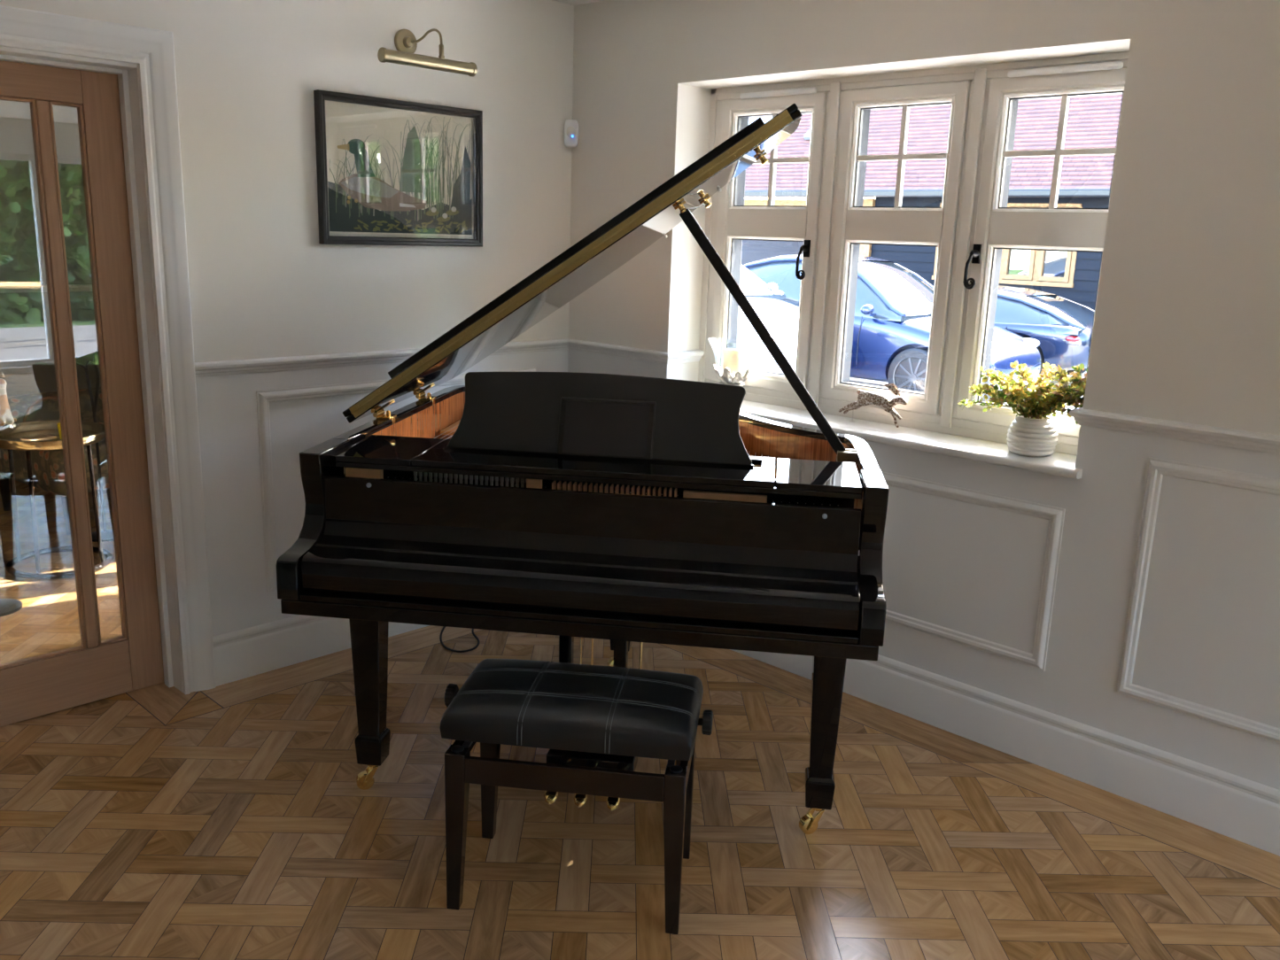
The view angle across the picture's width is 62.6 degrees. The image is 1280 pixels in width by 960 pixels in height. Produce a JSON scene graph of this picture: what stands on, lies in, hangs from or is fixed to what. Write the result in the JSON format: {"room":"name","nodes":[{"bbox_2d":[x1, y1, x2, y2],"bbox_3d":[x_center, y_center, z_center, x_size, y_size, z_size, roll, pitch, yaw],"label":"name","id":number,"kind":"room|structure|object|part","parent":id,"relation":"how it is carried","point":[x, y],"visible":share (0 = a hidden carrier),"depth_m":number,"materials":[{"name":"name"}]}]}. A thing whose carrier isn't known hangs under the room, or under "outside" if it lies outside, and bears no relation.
{"room":"music room","nodes":[
{"label":"music room","id":0,"kind":"room"},
{"bbox_2d":[0,100,100,395],"bbox_3d":[-4.824,-1.185,5.867,0.150,2.420,4.200,14,18,42],"label":"window","id":1,"kind":"structure","parent":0,"point":[27,357],"depth_m":6.73,"materials":[{"name":"grey"}]},
{"bbox_2d":[0,284,92,293],"bbox_3d":[-4.764,-1.042,5.837,0.027,0.047,4.200,14,18,42],"label":"trim","id":2,"kind":"structure","parent":1,"relation":"attached to","point":[3,289],"depth_m":6.73,"materials":[{"name":"white paint"}]},
{"bbox_2d":[0,0,574,362],"bbox_3d":[-2.278,-0.329,2.579,0.160,2.420,5.500,14,18,42],"label":"wall","id":3,"kind":"structure","parent":0,"point":[263,284],"depth_m":3.58,"materials":[{"name":"white paint"}]},
{"bbox_2d":[0,60,164,727],"bbox_3d":[-1.891,-0.212,3.097,0.036,1.970,0.838,14,18,42],"label":"door","id":4,"kind":"structure","parent":3,"relation":"in","point":[95,670],"depth_m":3.28,"materials":[{"name":"brown wood"}]},
{"bbox_3d":[-1.861,-1.119,2.884,0.036,0.107,0.606,14,18,42],"label":"rail","id":5,"kind":"part","parent":4,"relation":"part of","materials":[{"name":"brown wood"}]},
{"bbox_3d":[-1.919,0.657,3.301,0.036,0.183,0.606,14,18,42],"label":"rail","id":6,"kind":"part","parent":4,"relation":"part of","materials":[{"name":"brown wood"}]},
{"bbox_2d":[0,46,183,692],"bbox_3d":[-1.852,-0.211,3.063,0.162,1.995,0.880,14,18,42],"label":"trim","id":7,"kind":"structure","parent":3,"relation":"attached to","point":[128,73],"depth_m":3.28,"materials":[{"name":"white paint"}]},
{"bbox_2d":[0,5,216,694],"bbox_3d":[-1.782,-0.237,2.989,0.030,2.085,1.040,14,18,42],"label":"trim","id":8,"kind":"structure","parent":3,"relation":"attached to","point":[152,50],"depth_m":3.23,"materials":[{"name":"white paint"}]},
{"bbox_2d":[195,349,568,636],"bbox_3d":[-0.886,0.071,4.043,0.002,1.060,1.616,14,18,42],"label":"wall panel","id":9,"kind":"object","parent":3,"relation":"attached to","point":[227,404],"depth_m":3.60,"materials":[{"name":"white paint"}]},
{"bbox_2d":[256,366,536,591],"bbox_3d":[-0.864,-0.039,4.025,0.016,0.707,1.220,14,18,42],"label":"trim","id":10,"kind":"structure","parent":3,"relation":"attached to","point":[264,398],"depth_m":3.63,"materials":[{"name":"white paint"}]},
{"bbox_2d":[313,89,482,247],"bbox_3d":[-0.839,-1.091,3.756,0.030,0.495,0.673,14,18,42],"label":"framed picture","id":11,"kind":"object","parent":3,"relation":"attached to","point":[390,172],"visible":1,"depth_m":3.74,"materials":[{"name":"black"}]},
{"bbox_2d":[377,28,477,77],"bbox_3d":[-0.764,-1.485,3.625,0.174,0.146,0.376,14,18,42],"label":"picture light","id":12,"kind":"object","parent":3,"relation":"attached to","point":[406,42],"visible":1,"depth_m":3.61,"materials":[{"name":"gold metal"}]},
{"bbox_3d":[-0.809,-1.526,3.668,0.036,0.088,0.088,14,18,42],"label":"wall plate","id":13,"kind":"part","parent":12,"relation":"part of","materials":[{"name":"gold metal"}]},
{"bbox_3d":[-0.737,-1.519,3.633,0.140,0.071,0.016,8,15,25],"label":"arm","id":14,"kind":"part","parent":12,"relation":"part of","materials":[{"name":"gold metal"}]},
{"bbox_3d":[-0.720,-1.426,3.593,0.047,0.047,0.376,14,18,42],"label":"lamp shade","id":15,"kind":"part","parent":12,"relation":"part of","materials":[{"name":"gold metal"}]},
{"bbox_2d":[194,338,704,377],"bbox_3d":[-0.587,-0.423,3.781,0.603,0.047,1.806,14,18,42],"label":"trim","id":16,"kind":"structure","parent":3,"relation":"attached to","point":[210,368],"depth_m":3.84,"materials":[{"name":"white paint"}]},
{"bbox_2d":[564,119,578,147],"bbox_3d":[-0.277,-1.398,4.246,0.058,0.106,0.057,2,13,-1],"label":"sensor","id":17,"kind":"object","parent":3,"relation":"attached to","point":[570,126],"visible":1,"depth_m":4.23,"materials":[{"name":"white paint"}]},
{"bbox_2d":[551,0,603,5],"bbox_3d":[1.289,-0.939,0.046,8.460,0.150,7.700,14,18,42],"label":"ceiling","id":18,"kind":"structure","parent":0,"point":[568,2],"depth_m":4.10,"materials":[{"name":"white paint"}]},
{"bbox_2d":[0,478,1279,959],"bbox_3d":[-0.342,1.095,2.081,12.200,0.001,7.100,14,18,42],"label":"floor","id":19,"kind":"structure","parent":0,"point":[232,820],"depth_m":2.75,"materials":[{"name":"brown wood"}]},
{"bbox_2d":[0,424,22,616],"bbox_3d":[-2.575,0.154,4.128,0.250,0.752,0.250,14,18,42],"label":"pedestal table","id":20,"kind":"object","parent":19,"relation":"on","point":[7,606],"visible":0.83,"depth_m":4.20,"materials":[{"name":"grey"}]},
{"bbox_2d":[0,372,16,426],"bbox_3d":[-2.466,-0.317,4.052,0.112,0.205,0.108,8,14,23],"label":"cat figurine","id":21,"kind":"object","parent":20,"relation":"on","point":[6,417],"visible":1,"depth_m":4.03,"materials":[{"name":"ceramic"}]},
{"bbox_2d":[0,387,109,535],"bbox_3d":[-2.904,-0.141,5.672,0.860,0.600,0.860,11,16,35],"label":"armchair","id":22,"kind":"object","parent":19,"relation":"on","point":[48,468],"visible":0.15,"depth_m":5.32,"materials":[{"name":"wood"}]},
{"bbox_3d":[-3.379,0.065,5.603,0.052,0.200,0.052,11,16,35],"label":"leg","id":23,"kind":"part","parent":22,"relation":"part of","materials":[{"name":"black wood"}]},
{"bbox_2d":[23,395,57,422],"bbox_3d":[-3.002,-0.325,5.369,0.280,0.208,0.280,14,18,42],"label":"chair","id":24,"kind":"object","parent":22,"relation":"on","point":[37,401],"visible":0.17,"depth_m":5.30,"materials":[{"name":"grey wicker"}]},
{"bbox_3d":[-2.885,-0.154,5.643,0.800,0.240,0.840,11,16,35],"label":"seat","id":25,"kind":"part","parent":22,"relation":"part of","materials":[{"name":"fabric"}]},
{"bbox_3d":[-3.163,-0.337,5.813,0.220,0.300,0.840,11,16,35],"label":"backrest","id":26,"kind":"part","parent":22,"relation":"part of","materials":[{"name":"fabric"}]},
{"bbox_3d":[-2.831,0.174,5.215,0.052,0.200,0.052,11,16,35],"label":"leg","id":27,"kind":"part","parent":22,"relation":"part of","materials":[{"name":"black wood"}]},
{"bbox_2d":[0,420,113,579],"bbox_3d":[-2.616,0.082,4.703,0.519,0.622,0.472,14,18,42],"label":"tray table","id":28,"kind":"object","parent":19,"relation":"on","point":[92,432],"visible":0.8,"depth_m":4.68,"materials":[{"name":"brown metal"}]},
{"bbox_3d":[-2.798,0.091,4.707,0.030,0.556,0.018,-1,14,-12],"label":"leg","id":29,"kind":"part","parent":28,"relation":"part of","materials":[{"name":"black wood"}]},
{"bbox_3d":[-2.611,0.139,4.530,0.018,0.556,0.030,4,13,10],"label":"leg","id":30,"kind":"part","parent":28,"relation":"part of","materials":[{"name":"black wood"}]},
{"bbox_2d":[20,434,56,441],"bbox_3d":[-2.624,-0.181,4.593,0.070,0.012,0.120,8,15,26],"label":"notepad","id":31,"kind":"object","parent":28,"relation":"on","point":[45,437],"visible":0.76,"depth_m":4.58,"materials":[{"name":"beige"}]},
{"bbox_2d":[0,420,105,450],"bbox_3d":[-2.607,-0.196,4.637,0.519,0.049,0.472,14,18,42],"label":"table top","id":32,"kind":"object","parent":28,"relation":"on","point":[92,432],"depth_m":4.68,"materials":[{"name":"wood"}]},
{"bbox_2d":[56,422,62,439],"bbox_3d":[-2.525,-0.217,4.630,0.066,0.070,0.066,14,18,42],"label":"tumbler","id":33,"kind":"object","parent":28,"relation":"on","point":[58,423],"visible":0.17,"depth_m":4.61,"materials":[{"name":"yellow glass"}]},
{"bbox_3d":[-2.435,0.103,4.706,0.030,0.556,0.018,-1,14,-12],"label":"leg","id":34,"kind":"part","parent":28,"relation":"part of","materials":[{"name":"black wood"}]},
{"bbox_2d":[76,349,114,542],"bbox_3d":[-2.638,-0.178,5.114,0.180,0.943,0.180,14,18,42],"label":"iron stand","id":35,"kind":"object","parent":19,"relation":"on","point":[106,535],"visible":0.91,"depth_m":5.12,"materials":[{"name":"black metal"}]},
{"bbox_2d":[439,626,480,652],"bbox_3d":[-0.698,0.589,4.160,0.167,0.008,0.463,2,13,-1],"label":"power cable","id":36,"kind":"object","parent":19,"relation":"on","point":[444,627],"visible":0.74,"depth_m":3.99,"materials":[{"name":"black rubber"}]},
{"bbox_2d":[439,659,713,934],"bbox_3d":[-0.162,0.729,2.527,0.650,0.518,0.349,3,13,7],"label":"piano bench","id":37,"kind":"object","parent":19,"relation":"on","point":[561,706],"visible":1,"depth_m":2.36,"materials":[{"name":"black leather"}]},
{"bbox_3d":[-0.436,0.529,2.574,0.072,0.057,0.057,3,13,7],"label":"height knob","id":38,"kind":"part","parent":37,"relation":"part of","materials":[{"name":"black plastic"}]},
{"bbox_3d":[-0.420,0.805,2.431,0.047,0.398,0.047,3,13,7],"label":"leg","id":39,"kind":"part","parent":37,"relation":"part of","materials":[{"name":"black wood"}]},
{"bbox_3d":[-0.384,0.742,2.706,0.047,0.398,0.047,3,13,7],"label":"leg","id":40,"kind":"part","parent":37,"relation":"part of","materials":[{"name":"black wood"}]},
{"bbox_2d":[439,659,703,760],"bbox_3d":[-0.146,0.518,2.476,0.573,0.082,0.347,3,13,7],"label":"cushion","id":41,"kind":"object","parent":37,"relation":"on","point":[561,706],"depth_m":2.36,"materials":[{"name":"black leather"}]},
{"bbox_3d":[0.073,0.835,2.372,0.047,0.398,0.047,3,13,7],"label":"leg","id":42,"kind":"part","parent":37,"relation":"part of","materials":[{"name":"black wood"}]},
{"bbox_3d":[0.110,0.771,2.648,0.047,0.398,0.047,3,13,7],"label":"leg","id":43,"kind":"part","parent":37,"relation":"part of","materials":[{"name":"black wood"}]},
{"bbox_3d":[0.143,0.570,2.481,0.054,0.057,0.057,3,13,7],"label":"height knob","id":44,"kind":"part","parent":37,"relation":"part of","materials":[{"name":"black plastic"}]},
{"bbox_2d":[275,103,889,834],"bbox_3d":[-0.073,-0.118,3.167,1.495,1.880,1.491,4,13,7],"label":"grand piano","id":45,"kind":"object","parent":19,"relation":"on","point":[456,506],"visible":0.94,"depth_m":2.67,"materials":[{"name":"black paint"}]},
{"bbox_3d":[-0.742,0.536,2.903,0.087,0.518,0.087,4,13,7],"label":"leg","id":46,"kind":"part","parent":45,"relation":"part of","materials":[{"name":"black paint"}]},
{"bbox_2d":[328,434,445,465],"bbox_3d":[-0.678,-0.083,2.853,0.218,0.016,0.295,4,13,7],"label":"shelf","id":47,"kind":"object","parent":45,"relation":"attached to","point":[355,450],"depth_m":2.80,"materials":[{"name":"black paint"}]},
{"bbox_3d":[-0.272,0.010,2.704,0.040,0.030,0.015,4,13,7],"label":"action rail","id":48,"kind":"part","parent":45,"relation":"part of","materials":[{"name":"brown wood"}]},
{"bbox_3d":[-0.222,0.022,2.708,0.004,0.034,0.030,4,13,7],"label":"key lever","id":49,"kind":"part","parent":45,"relation":"part of","materials":[{"name":"brown wood"}]},
{"bbox_3d":[-0.208,0.023,2.707,0.004,0.034,0.030,3,13,7],"label":"key lever","id":50,"kind":"part","parent":45,"relation":"part of","materials":[{"name":"brown wood"}]},
{"bbox_3d":[-0.195,0.023,2.705,0.004,0.034,0.030,4,13,7],"label":"key lever","id":51,"kind":"part","parent":45,"relation":"part of","materials":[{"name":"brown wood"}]},
{"bbox_3d":[-0.181,0.024,2.703,0.004,0.034,0.030,4,13,7],"label":"key lever","id":52,"kind":"part","parent":45,"relation":"part of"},
{"bbox_3d":[-0.147,-0.658,3.303,1.227,0.866,1.008,4,13,7],"label":"lid","id":53,"kind":"part","parent":45,"relation":"part of","materials":[{"name":"black paint"}]},
{"bbox_3d":[-0.167,0.025,2.702,0.004,0.034,0.030,4,13,7],"label":"key lever","id":54,"kind":"part","parent":45,"relation":"part of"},
{"bbox_3d":[-0.154,0.026,2.700,0.004,0.034,0.030,3,13,7],"label":"key lever","id":55,"kind":"part","parent":45,"relation":"part of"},
{"bbox_3d":[-0.168,0.524,2.984,0.006,0.492,0.006,4,13,7],"label":"pedal rod","id":56,"kind":"part","parent":45,"relation":"part of","materials":[{"name":"gold metal"}]},
{"bbox_3d":[-0.140,0.027,2.698,0.004,0.034,0.030,4,13,7],"label":"key lever","id":57,"kind":"part","parent":45,"relation":"part of","materials":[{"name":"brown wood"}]},
{"bbox_3d":[-0.127,0.028,2.697,0.004,0.034,0.030,4,13,7],"label":"key lever","id":58,"kind":"part","parent":45,"relation":"part of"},
{"bbox_3d":[-0.136,0.526,2.978,0.006,0.492,0.006,4,13,7],"label":"pedal rod","id":59,"kind":"part","parent":45,"relation":"part of","materials":[{"name":"gold metal"}]},
{"bbox_2d":[411,438,775,488],"bbox_3d":[-0.108,-0.049,2.783,0.924,0.016,0.295,4,13,7],"label":"shelf","id":60,"kind":"object","parent":45,"relation":"on","point":[443,456],"depth_m":2.69,"materials":[{"name":"black paint"}]},
{"bbox_3d":[-0.131,-0.002,2.652,1.360,0.014,0.017,4,13,7],"label":"shelf rail","id":61,"kind":"part","parent":45,"relation":"part of","materials":[{"name":"black paint"}]},
{"bbox_3d":[-0.113,0.028,2.695,0.004,0.034,0.030,3,13,7],"label":"key lever","id":62,"kind":"part","parent":45,"relation":"part of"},
{"bbox_3d":[-0.100,0.029,2.693,0.004,0.034,0.030,4,13,7],"label":"key lever","id":63,"kind":"part","parent":45,"relation":"part of","materials":[{"name":"brown wood"}]},
{"bbox_2d":[556,396,656,458],"bbox_3d":[-0.090,-0.136,2.792,0.256,0.149,0.059,4,13,7],"label":"tablet","id":64,"kind":"object","parent":45,"relation":"on","point":[595,427],"visible":1,"depth_m":2.79,"materials":[{"name":"black"}]},
{"bbox_3d":[-0.086,0.030,2.692,0.004,0.034,0.030,4,13,7],"label":"key lever","id":65,"kind":"part","parent":45,"relation":"part of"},
{"bbox_3d":[-0.048,-0.083,3.312,1.346,0.037,1.078,4,13,7],"label":"iron plate","id":66,"kind":"part","parent":45,"relation":"part of","materials":[{"name":"brown metal"}]},
{"bbox_3d":[-0.072,0.031,2.690,0.004,0.034,0.030,4,13,7],"label":"key lever","id":67,"kind":"part","parent":45,"relation":"part of","materials":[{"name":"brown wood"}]},
{"bbox_3d":[-0.059,0.032,2.688,0.004,0.034,0.030,4,13,7],"label":"key lever","id":68,"kind":"part","parent":45,"relation":"part of","materials":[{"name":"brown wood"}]},
{"bbox_3d":[-0.060,0.357,3.757,0.087,0.518,0.087,4,13,7],"label":"leg","id":69,"kind":"part","parent":45,"relation":"part of","materials":[{"name":"black paint"}]},
{"bbox_3d":[-0.045,0.033,2.687,0.004,0.034,0.030,4,13,7],"label":"key lever","id":70,"kind":"part","parent":45,"relation":"part of","materials":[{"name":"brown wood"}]},
{"bbox_3d":[-0.032,0.033,2.685,0.004,0.034,0.030,4,13,7],"label":"key lever","id":71,"kind":"part","parent":45,"relation":"part of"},
{"bbox_3d":[-0.018,0.034,2.683,0.004,0.034,0.030,4,13,7],"label":"key lever","id":72,"kind":"part","parent":45,"relation":"part of","materials":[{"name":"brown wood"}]},
{"bbox_3d":[-0.004,0.035,2.682,0.004,0.034,0.030,4,13,7],"label":"key lever","id":73,"kind":"part","parent":45,"relation":"part of","materials":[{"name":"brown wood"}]},
{"bbox_3d":[0.002,0.527,3.012,0.008,0.500,0.008,4,13,7],"label":"pedal rod","id":74,"kind":"part","parent":45,"relation":"part of","materials":[{"name":"gold metal"}]},
{"bbox_3d":[0.009,0.036,2.680,0.004,0.034,0.030,4,13,7],"label":"key lever","id":75,"kind":"part","parent":45,"relation":"part of","materials":[{"name":"brown wood"}]},
{"bbox_3d":[0.036,0.037,2.677,0.004,0.034,0.030,4,13,7],"label":"key lever","id":76,"kind":"part","parent":45,"relation":"part of","materials":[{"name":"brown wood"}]},
{"bbox_3d":[0.050,0.038,2.675,0.004,0.034,0.030,4,13,7],"label":"key lever","id":77,"kind":"part","parent":45,"relation":"part of","materials":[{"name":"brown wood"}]},
{"bbox_3d":[0.063,0.039,2.673,0.004,0.034,0.030,4,13,7],"label":"key lever","id":78,"kind":"part","parent":45,"relation":"part of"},
{"bbox_3d":[0.077,0.040,2.672,0.004,0.034,0.030,4,13,7],"label":"key lever","id":79,"kind":"part","parent":45,"relation":"part of","materials":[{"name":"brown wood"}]},
{"bbox_3d":[0.090,0.041,2.670,0.004,0.034,0.030,4,13,7],"label":"key lever","id":80,"kind":"part","parent":45,"relation":"part of","materials":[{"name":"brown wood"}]},
{"bbox_2d":[674,200,686,213],"bbox_3d":[0.111,-0.738,2.849,0.032,0.036,0.031,-10,18,-42],"label":"socket","id":81,"kind":"object","parent":45,"relation":"attached to","point":[680,205],"depth_m":2.84,"materials":[{"name":"gold metal"}]},
{"bbox_2d":[699,195,711,208],"bbox_3d":[0.200,-0.847,3.205,0.032,0.036,0.031,-10,18,-42],"label":"socket","id":82,"kind":"object","parent":45,"relation":"attached to","point":[705,201],"depth_m":3.20,"materials":[{"name":"gold metal"}]},
{"bbox_3d":[0.344,-0.907,2.965,0.032,0.036,0.031,-10,18,-42],"label":"lid knob","id":83,"kind":"part","parent":45,"relation":"part of","materials":[{"name":"gold metal"}]},
{"bbox_3d":[0.483,0.611,2.753,0.087,0.518,0.087,4,13,7],"label":"leg","id":84,"kind":"part","parent":45,"relation":"part of","materials":[{"name":"black paint"}]},
{"bbox_2d":[568,0,1279,435],"bbox_3d":[1.699,-0.245,2.771,5.300,2.420,0.300,14,18,42],"label":"wall","id":85,"kind":"structure","parent":0,"point":[1186,328],"depth_m":2.90,"materials":[{"name":"white paint"}]},
{"bbox_2d":[212,614,1279,856],"bbox_3d":[0.137,0.766,3.166,2.900,0.172,1.616,14,18,42],"label":"baseboard","id":86,"kind":"structure","parent":85,"relation":"attached to","point":[1245,810],"depth_m":3.27,"materials":[{"name":"white paint"}]},
{"bbox_2d":[739,400,1082,479],"bbox_3d":[0.732,-0.180,3.641,1.658,0.025,0.228,14,18,42],"label":"windowsill","id":87,"kind":"structure","parent":85,"relation":"attached to","point":[1060,464],"depth_m":3.40,"materials":[{"name":"white paint"}]},
{"bbox_2d":[706,337,761,387],"bbox_3d":[0.353,-0.414,4.013,0.208,0.236,0.208,14,18,42],"label":"candle holder","id":88,"kind":"object","parent":87,"relation":"on","point":[732,373],"visible":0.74,"depth_m":3.98,"materials":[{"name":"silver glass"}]},
{"bbox_2d":[719,382,744,387],"bbox_3d":[0.351,-0.360,4.026,0.100,0.024,0.100,14,18,42],"label":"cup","id":89,"kind":"object","parent":88,"relation":"on","point":[741,384],"depth_m":3.99,"materials":[{"name":"white ceramic"}]},
{"bbox_2d":[722,348,743,384],"bbox_3d":[0.353,-0.433,4.009,0.076,0.130,0.076,14,18,42],"label":"candle","id":90,"kind":"object","parent":88,"relation":"on","point":[733,359],"depth_m":3.97,"materials":[{"name":"beige wax"}]},
{"bbox_2d":[838,383,907,427],"bbox_3d":[0.802,-0.263,3.618,0.258,0.152,0.053,14,18,42],"label":"figurine","id":91,"kind":"object","parent":87,"relation":"on","point":[864,398],"visible":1,"depth_m":3.58,"materials":[{"name":"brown ceramic"}]},
{"bbox_2d":[958,360,1087,457],"bbox_3d":[1.167,-0.225,3.209,0.424,0.288,0.209,14,18,42],"label":"potted plant","id":92,"kind":"object","parent":87,"relation":"on","point":[1031,434],"visible":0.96,"depth_m":3.15,"materials":[{"name":"yellow plant"}]},
{"bbox_3d":[1.195,-0.136,3.207,0.148,0.117,0.148,14,18,42],"label":"pot","id":93,"kind":"part","parent":92,"relation":"part of","materials":[{"name":"white ceramic"}]},
{"bbox_2d":[698,51,1128,455],"bbox_3d":[0.845,-0.776,3.600,1.614,1.160,0.148,14,18,42],"label":"window","id":94,"kind":"structure","parent":85,"relation":"in","point":[972,228],"depth_m":3.50,"materials":[{"name":"white wood"}]},
{"bbox_3d":[0.471,-0.873,3.932,0.458,1.058,0.036,14,18,42],"label":"sash frame","id":95,"kind":"part","parent":94,"relation":"part of","materials":[{"name":"white wood"}]},
{"bbox_2d":[739,86,816,99],"bbox_3d":[0.492,-1.386,3.771,0.340,0.020,0.017,14,18,42],"label":"vent","id":96,"kind":"object","parent":94,"relation":"attached to","point":[752,92],"depth_m":3.77,"materials":[{"name":"white paint"}]},
{"bbox_3d":[0.588,-0.790,3.778,0.042,0.140,0.042,14,18,42],"label":"handle","id":97,"kind":"part","parent":94,"relation":"part of","materials":[{"name":"black metal"}]},
{"bbox_3d":[0.855,-0.776,3.570,0.458,1.058,0.036,14,18,42],"label":"sash frame","id":98,"kind":"part","parent":94,"relation":"part of","materials":[{"name":"white wood"}]},
{"bbox_3d":[1.056,-0.676,3.334,0.042,0.140,0.042,14,18,42],"label":"handle","id":99,"kind":"part","parent":94,"relation":"part of","materials":[{"name":"black metal"}]},
{"bbox_3d":[1.235,-0.679,3.211,0.459,1.058,0.036,14,18,42],"label":"sash frame","id":100,"kind":"part","parent":94,"relation":"part of","materials":[{"name":"white wood"}]},
{"bbox_2d":[1007,61,1123,77],"bbox_3d":[1.234,-1.197,3.070,0.340,0.020,0.017,14,18,42],"label":"vent","id":101,"kind":"object","parent":94,"relation":"attached to","point":[1050,69],"depth_m":3.07,"materials":[{"name":"white paint"}]},
{"bbox_2d":[567,349,1279,790],"bbox_3d":[1.573,0.438,2.821,5.300,1.060,0.002,14,18,42],"label":"wainscoting","id":102,"kind":"structure","parent":85,"relation":"attached to","point":[1209,632],"depth_m":3.02,"materials":[{"name":"white paint"}]},
{"bbox_2d":[882,472,1065,671],"bbox_3d":[0.523,0.153,3.797,1.978,0.509,0.016,14,18,42],"label":"trim","id":103,"kind":"structure","parent":85,"relation":"attached to","point":[1036,660],"depth_m":3.22,"materials":[{"name":"white paint"}]},
{"bbox_2d":[1069,407,1279,454],"bbox_3d":[2.421,0.088,2.023,3.137,0.047,0.217,14,18,42],"label":"trim","id":104,"kind":"structure","parent":85,"relation":"attached to","point":[1261,442],"depth_m":2.81,"materials":[{"name":"white paint"}]},
{"bbox_2d":[1114,457,1279,744],"bbox_3d":[2.067,0.452,2.321,1.914,0.698,0.016,14,18,42],"label":"trim","id":105,"kind":"structure","parent":85,"relation":"attached to","point":[1156,469],"depth_m":2.90,"materials":[{"name":"white paint"}]},
{"bbox_2d":[849,371,1086,411],"bbox_3d":[19.040,-1.401,17.348,70.000,0.200,44.700,14,18,42],"label":"gravel drive","id":106,"kind":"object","parent":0,"point":[851,379],"depth_m":14.51,"materials":[{"name":"grey gravel"}]},
{"bbox_2d":[736,264,799,372],"bbox_3d":[0.276,-2.086,13.223,4.810,1.832,2.304,14,18,42],"label":"car","id":107,"kind":"object","parent":106,"relation":"on","point":[779,317],"visible":0.12,"depth_m":11.57,"materials":[{"name":"grey paint"}]},
{"bbox_3d":[0.408,-2.831,13.895,3.530,0.601,0.202,13,17,40],"label":"roof rail","id":108,"kind":"part","parent":107,"relation":"part of","materials":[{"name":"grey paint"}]},
{"bbox_2d":[767,282,778,289],"bbox_3d":[1.637,-2.413,13.249,0.152,0.142,0.275,14,18,42],"label":"mirror","id":109,"kind":"object","parent":107,"relation":"attached to","point":[771,284],"depth_m":13.22,"materials":[{"name":"grey paint"}]},
{"bbox_2d":[743,255,1040,392],"bbox_3d":[2.776,-2.090,13.870,4.760,1.702,2.254,14,18,42],"label":"car","id":110,"kind":"object","parent":106,"relation":"on","point":[893,308],"visible":0.3,"depth_m":12.70,"materials":[{"name":"blue paint"}]},
{"bbox_3d":[1.985,-2.559,13.633,0.198,0.650,3.496,-11,18,-43],"label":"roof rail","id":111,"kind":"part","parent":110,"relation":"part of","materials":[{"name":"blue metal"}]},
{"bbox_2d":[860,304,876,316],"bbox_3d":[2.725,-2.021,12.522,0.152,0.142,0.272,14,18,42],"label":"mirror","id":112,"kind":"object","parent":110,"relation":"attached to","point":[868,310],"depth_m":12.44,"materials":[{"name":"blue paint"}]},
{"bbox_3d":[2.896,-2.744,14.547,3.496,0.650,0.198,13,17,40],"label":"roof rail","id":113,"kind":"part","parent":110,"relation":"part of","materials":[{"name":"silver metal"}]},
{"bbox_2d":[741,93,1122,310],"bbox_3d":[7.864,-4.855,19.392,24.000,4.880,5.460,14,18,42],"label":"neighbouring building","id":114,"kind":"structure","parent":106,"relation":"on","point":[1092,121],"depth_m":18.37,"materials":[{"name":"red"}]},
{"bbox_3d":[2.579,-7.699,22.657,0.640,0.675,0.802,14,18,42],"label":"pane","id":115,"kind":"part","parent":114,"relation":"part of","materials":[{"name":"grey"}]},
{"bbox_3d":[4.155,-3.982,20.040,0.540,2.650,0.220,14,18,42],"label":"post","id":116,"kind":"part","parent":114,"relation":"part of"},
{"bbox_2d":[993,285,1093,378],"bbox_3d":[4.771,-2.286,15.835,4.610,1.312,2.254,14,18,42],"label":"car","id":117,"kind":"object","parent":106,"relation":"on","point":[1062,327],"visible":0.23,"depth_m":14.20,"materials":[{"name":"blue paint"}]},
{"bbox_3d":[4.667,-2.482,14.970,3.377,0.462,0.199,13,17,40],"label":"roof rail","id":118,"kind":"part","parent":117,"relation":"part of","materials":[{"name":"metal"}]},
{"bbox_2d":[1064,335,1079,341],"bbox_3d":[5.767,-1.878,13.944,0.216,0.101,0.445,14,18,42],"label":"tail light","id":119,"kind":"object","parent":117,"relation":"attached to","point":[1067,338],"depth_m":13.81,"materials":[{"name":"red plastic"}]}
]}

